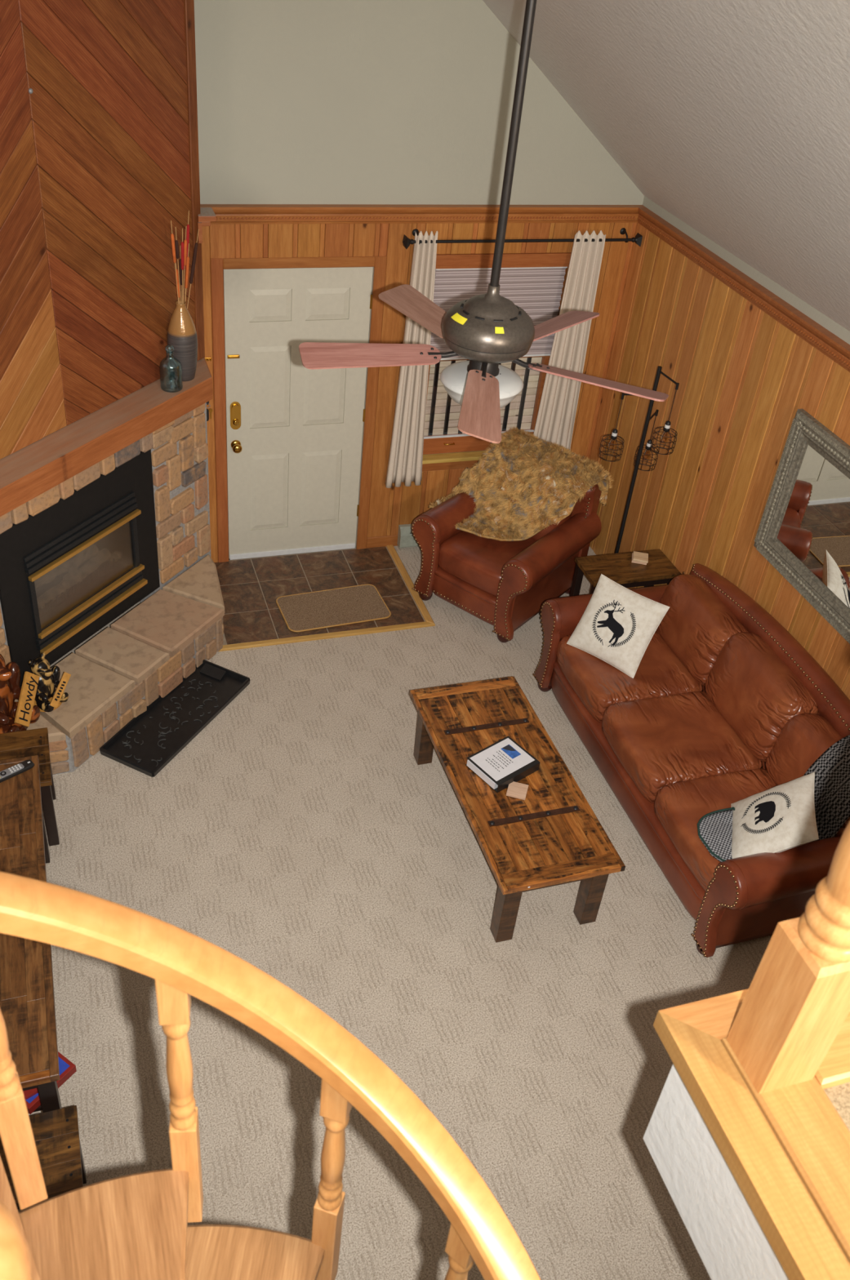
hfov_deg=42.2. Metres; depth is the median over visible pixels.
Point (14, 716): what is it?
bear figurine
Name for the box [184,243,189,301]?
cattails
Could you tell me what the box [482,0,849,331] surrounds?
ceiling
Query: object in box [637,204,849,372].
trim
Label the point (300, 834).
floor
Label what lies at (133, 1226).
spiral staircase
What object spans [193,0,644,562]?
wall
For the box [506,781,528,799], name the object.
coaster
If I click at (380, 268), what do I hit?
trim
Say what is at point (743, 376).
wall
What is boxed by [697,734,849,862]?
blanket
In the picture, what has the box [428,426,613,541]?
fur throw
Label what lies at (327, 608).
doormat
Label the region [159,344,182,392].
glass bottle
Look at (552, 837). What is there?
coffee table
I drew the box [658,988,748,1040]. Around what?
trim
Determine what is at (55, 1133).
side table
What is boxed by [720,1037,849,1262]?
trim
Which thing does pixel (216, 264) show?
trim
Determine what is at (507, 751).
photo
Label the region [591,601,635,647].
print
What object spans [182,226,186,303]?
cattails
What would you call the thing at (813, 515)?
mirror glass
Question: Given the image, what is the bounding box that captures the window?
[422,252,571,471]
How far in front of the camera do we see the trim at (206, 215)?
6.06 m
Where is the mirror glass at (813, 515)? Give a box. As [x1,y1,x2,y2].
[777,444,849,608]
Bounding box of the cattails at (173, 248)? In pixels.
[170,220,178,303]
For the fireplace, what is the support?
on the floor
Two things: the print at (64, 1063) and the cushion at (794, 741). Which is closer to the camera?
the print at (64, 1063)
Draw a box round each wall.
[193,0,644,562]
[589,195,849,699]
[643,1063,849,1279]
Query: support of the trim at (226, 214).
attached to the wall at (299, 101)
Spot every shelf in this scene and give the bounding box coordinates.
[0,357,213,516]
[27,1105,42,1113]
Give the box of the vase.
[167,300,197,381]
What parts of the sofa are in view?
arm, arm, arm, seat frame, frame, arm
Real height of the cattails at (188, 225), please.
0.701 m
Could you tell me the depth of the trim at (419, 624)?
7.05 m
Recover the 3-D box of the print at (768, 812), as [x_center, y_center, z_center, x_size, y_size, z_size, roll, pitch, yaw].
[1.607,0.815,5.194,0.007,0.265,0.260,48,34,-19]
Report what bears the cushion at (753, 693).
on the sofa
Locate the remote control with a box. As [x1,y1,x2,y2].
[0,760,34,782]
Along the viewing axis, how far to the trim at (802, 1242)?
1.66 m
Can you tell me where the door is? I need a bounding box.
[222,266,373,559]
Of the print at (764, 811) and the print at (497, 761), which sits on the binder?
the print at (497, 761)
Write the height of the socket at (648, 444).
0.067 m
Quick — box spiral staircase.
[0,871,540,1279]
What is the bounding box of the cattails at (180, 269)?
[178,245,182,304]
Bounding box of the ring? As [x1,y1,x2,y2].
[206,400,212,421]
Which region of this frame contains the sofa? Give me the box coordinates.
[532,563,849,957]
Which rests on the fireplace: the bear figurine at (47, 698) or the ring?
the bear figurine at (47, 698)
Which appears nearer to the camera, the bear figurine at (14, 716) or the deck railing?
the bear figurine at (14, 716)
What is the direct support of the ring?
attached to the wall at (299, 101)
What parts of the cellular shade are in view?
rail, head rail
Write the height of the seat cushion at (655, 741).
0.205 m
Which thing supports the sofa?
on the floor
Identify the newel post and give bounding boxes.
[726,820,849,1093]
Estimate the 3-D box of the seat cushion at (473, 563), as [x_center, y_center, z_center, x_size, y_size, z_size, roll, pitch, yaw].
[0.484,-0.577,7.340,0.562,0.206,0.692,29,42,27]
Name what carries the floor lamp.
on the floor
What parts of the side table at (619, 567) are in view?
leg, leg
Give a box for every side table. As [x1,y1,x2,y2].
[0,1105,86,1209]
[569,548,681,596]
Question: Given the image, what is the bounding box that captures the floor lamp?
[598,365,679,553]
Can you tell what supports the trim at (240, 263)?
attached to the wall at (299, 101)
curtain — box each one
[384,231,437,488]
[533,230,605,450]
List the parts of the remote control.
keypad plate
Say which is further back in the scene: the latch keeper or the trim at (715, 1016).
the latch keeper
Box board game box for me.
[25,1051,76,1114]
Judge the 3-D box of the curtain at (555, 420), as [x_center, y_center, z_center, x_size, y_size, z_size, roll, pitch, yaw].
[0.940,-1.880,7.404,0.352,1.714,0.075,-7,39,-17]
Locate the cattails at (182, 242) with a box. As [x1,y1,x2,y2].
[180,228,183,304]
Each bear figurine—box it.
[0,653,39,733]
[28,652,71,711]
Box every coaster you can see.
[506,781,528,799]
[631,551,648,564]
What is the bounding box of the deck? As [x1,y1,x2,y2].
[423,356,542,435]
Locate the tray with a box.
[99,659,249,777]
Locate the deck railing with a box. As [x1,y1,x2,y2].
[427,356,542,435]
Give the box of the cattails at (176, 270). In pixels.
[174,262,179,304]
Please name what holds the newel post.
on the trim at (805, 1122)
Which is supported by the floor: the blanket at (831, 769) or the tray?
the tray
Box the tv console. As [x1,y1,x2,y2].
[0,755,62,1113]
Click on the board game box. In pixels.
(67, 1068)
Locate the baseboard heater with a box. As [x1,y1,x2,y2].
[396,524,418,547]
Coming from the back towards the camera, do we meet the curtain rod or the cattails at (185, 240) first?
the curtain rod
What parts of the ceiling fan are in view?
fan blade, fan blade, fan blade, lamp shade, down rod, fan blade, fan blade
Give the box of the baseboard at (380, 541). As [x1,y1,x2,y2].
[366,534,398,547]
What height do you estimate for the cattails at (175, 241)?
0.660 m
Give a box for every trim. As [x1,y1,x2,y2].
[197,207,216,243]
[200,204,641,224]
[209,257,228,562]
[218,621,435,651]
[222,256,375,269]
[355,255,386,549]
[386,544,435,624]
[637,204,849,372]
[653,1010,849,1279]
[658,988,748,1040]
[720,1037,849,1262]
[814,1012,849,1088]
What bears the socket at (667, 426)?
attached to the floor lamp
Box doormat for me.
[275,583,391,632]
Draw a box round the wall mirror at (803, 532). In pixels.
[753,408,849,644]
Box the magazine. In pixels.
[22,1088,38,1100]
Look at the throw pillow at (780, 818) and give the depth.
5.14 m
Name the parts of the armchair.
arm, arm, arm, arm, frame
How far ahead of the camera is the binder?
5.54 m
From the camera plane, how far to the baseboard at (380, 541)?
7.94 m
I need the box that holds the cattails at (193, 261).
[186,229,199,309]
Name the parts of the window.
sill, sash rail, sash rail, casing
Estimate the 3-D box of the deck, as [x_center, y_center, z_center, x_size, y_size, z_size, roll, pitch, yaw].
[0.161,-2.128,10.254,6.200,0.085,4.600,-7,39,-17]
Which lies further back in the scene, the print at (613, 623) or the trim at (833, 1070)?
the print at (613, 623)
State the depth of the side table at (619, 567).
7.03 m
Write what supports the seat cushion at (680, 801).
on the sofa
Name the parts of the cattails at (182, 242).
stem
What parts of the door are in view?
deadbolt plate, knob, panel, panel, panel, panel, panel, panel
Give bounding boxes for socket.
[610,428,617,439]
[645,439,652,449]
[662,420,671,431]
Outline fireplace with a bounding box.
[0,0,224,774]
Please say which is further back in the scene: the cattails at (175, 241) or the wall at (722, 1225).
the cattails at (175, 241)
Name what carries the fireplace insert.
in the fireplace
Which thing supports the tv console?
on the floor
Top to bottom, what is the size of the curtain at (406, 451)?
1.717 m
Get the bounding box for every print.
[26,1056,69,1102]
[485,751,512,771]
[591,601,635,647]
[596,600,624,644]
[740,791,791,834]
[754,800,775,824]
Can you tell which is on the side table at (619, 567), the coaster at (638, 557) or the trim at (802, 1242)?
the coaster at (638, 557)
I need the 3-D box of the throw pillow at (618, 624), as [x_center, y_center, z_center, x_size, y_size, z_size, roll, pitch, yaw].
[1.102,-0.082,6.309,0.453,0.378,0.267,30,43,27]
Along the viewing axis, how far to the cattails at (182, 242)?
5.89 m
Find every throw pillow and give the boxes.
[566,573,669,678]
[730,772,818,858]
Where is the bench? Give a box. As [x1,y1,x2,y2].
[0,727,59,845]
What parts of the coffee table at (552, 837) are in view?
leg, leg, leg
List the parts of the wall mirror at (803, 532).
frame rail, frame rail, frame rail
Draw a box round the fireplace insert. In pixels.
[0,448,159,687]
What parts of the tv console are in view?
leg, leg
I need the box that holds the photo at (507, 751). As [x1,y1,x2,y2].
[500,744,520,758]
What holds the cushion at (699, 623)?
on the sofa
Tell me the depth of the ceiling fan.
3.57 m
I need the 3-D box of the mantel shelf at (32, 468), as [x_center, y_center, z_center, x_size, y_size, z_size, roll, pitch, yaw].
[-1.813,-1.103,5.826,0.400,0.135,2.496,22,40,19]
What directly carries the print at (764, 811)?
attached to the throw pillow at (780, 818)
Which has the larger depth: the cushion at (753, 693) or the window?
the window
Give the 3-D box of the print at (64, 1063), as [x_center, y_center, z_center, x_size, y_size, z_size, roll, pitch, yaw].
[-1.478,1.621,4.145,0.190,0.002,0.190,26,41,24]
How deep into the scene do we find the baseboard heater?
7.92 m
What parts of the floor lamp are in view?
bulb, cord, arm, bulb, arm, bulb, arm, cord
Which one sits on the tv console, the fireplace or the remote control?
the remote control
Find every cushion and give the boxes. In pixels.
[437,530,535,596]
[555,630,703,723]
[601,691,763,803]
[653,768,777,892]
[656,573,748,686]
[705,631,818,762]
[765,713,849,836]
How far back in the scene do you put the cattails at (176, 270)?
5.95 m
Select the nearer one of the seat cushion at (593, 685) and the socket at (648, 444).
the seat cushion at (593, 685)
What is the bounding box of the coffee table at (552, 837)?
[409,675,625,942]
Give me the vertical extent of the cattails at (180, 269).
0.540 m
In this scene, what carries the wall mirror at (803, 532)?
attached to the wall at (743, 376)
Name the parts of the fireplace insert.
glass pane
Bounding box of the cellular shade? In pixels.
[430,266,567,359]
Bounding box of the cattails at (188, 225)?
[184,210,189,299]
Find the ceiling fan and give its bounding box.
[298,0,668,443]
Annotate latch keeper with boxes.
[204,357,211,360]
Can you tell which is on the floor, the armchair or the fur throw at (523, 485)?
the armchair
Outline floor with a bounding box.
[17,546,772,1279]
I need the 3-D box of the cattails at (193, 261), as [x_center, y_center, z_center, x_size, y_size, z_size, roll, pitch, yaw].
[-1.295,-1.944,6.069,0.018,0.601,0.166,25,41,22]
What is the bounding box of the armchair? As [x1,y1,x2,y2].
[411,484,601,642]
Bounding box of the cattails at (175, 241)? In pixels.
[174,226,181,304]
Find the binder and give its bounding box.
[465,735,540,792]
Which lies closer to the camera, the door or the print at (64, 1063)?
the print at (64, 1063)
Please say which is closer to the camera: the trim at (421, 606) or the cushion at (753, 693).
the cushion at (753, 693)
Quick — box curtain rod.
[402,227,642,248]
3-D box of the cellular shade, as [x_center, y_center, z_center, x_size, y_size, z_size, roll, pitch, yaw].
[0.464,-2.135,7.159,0.900,0.629,0.029,-7,39,-17]

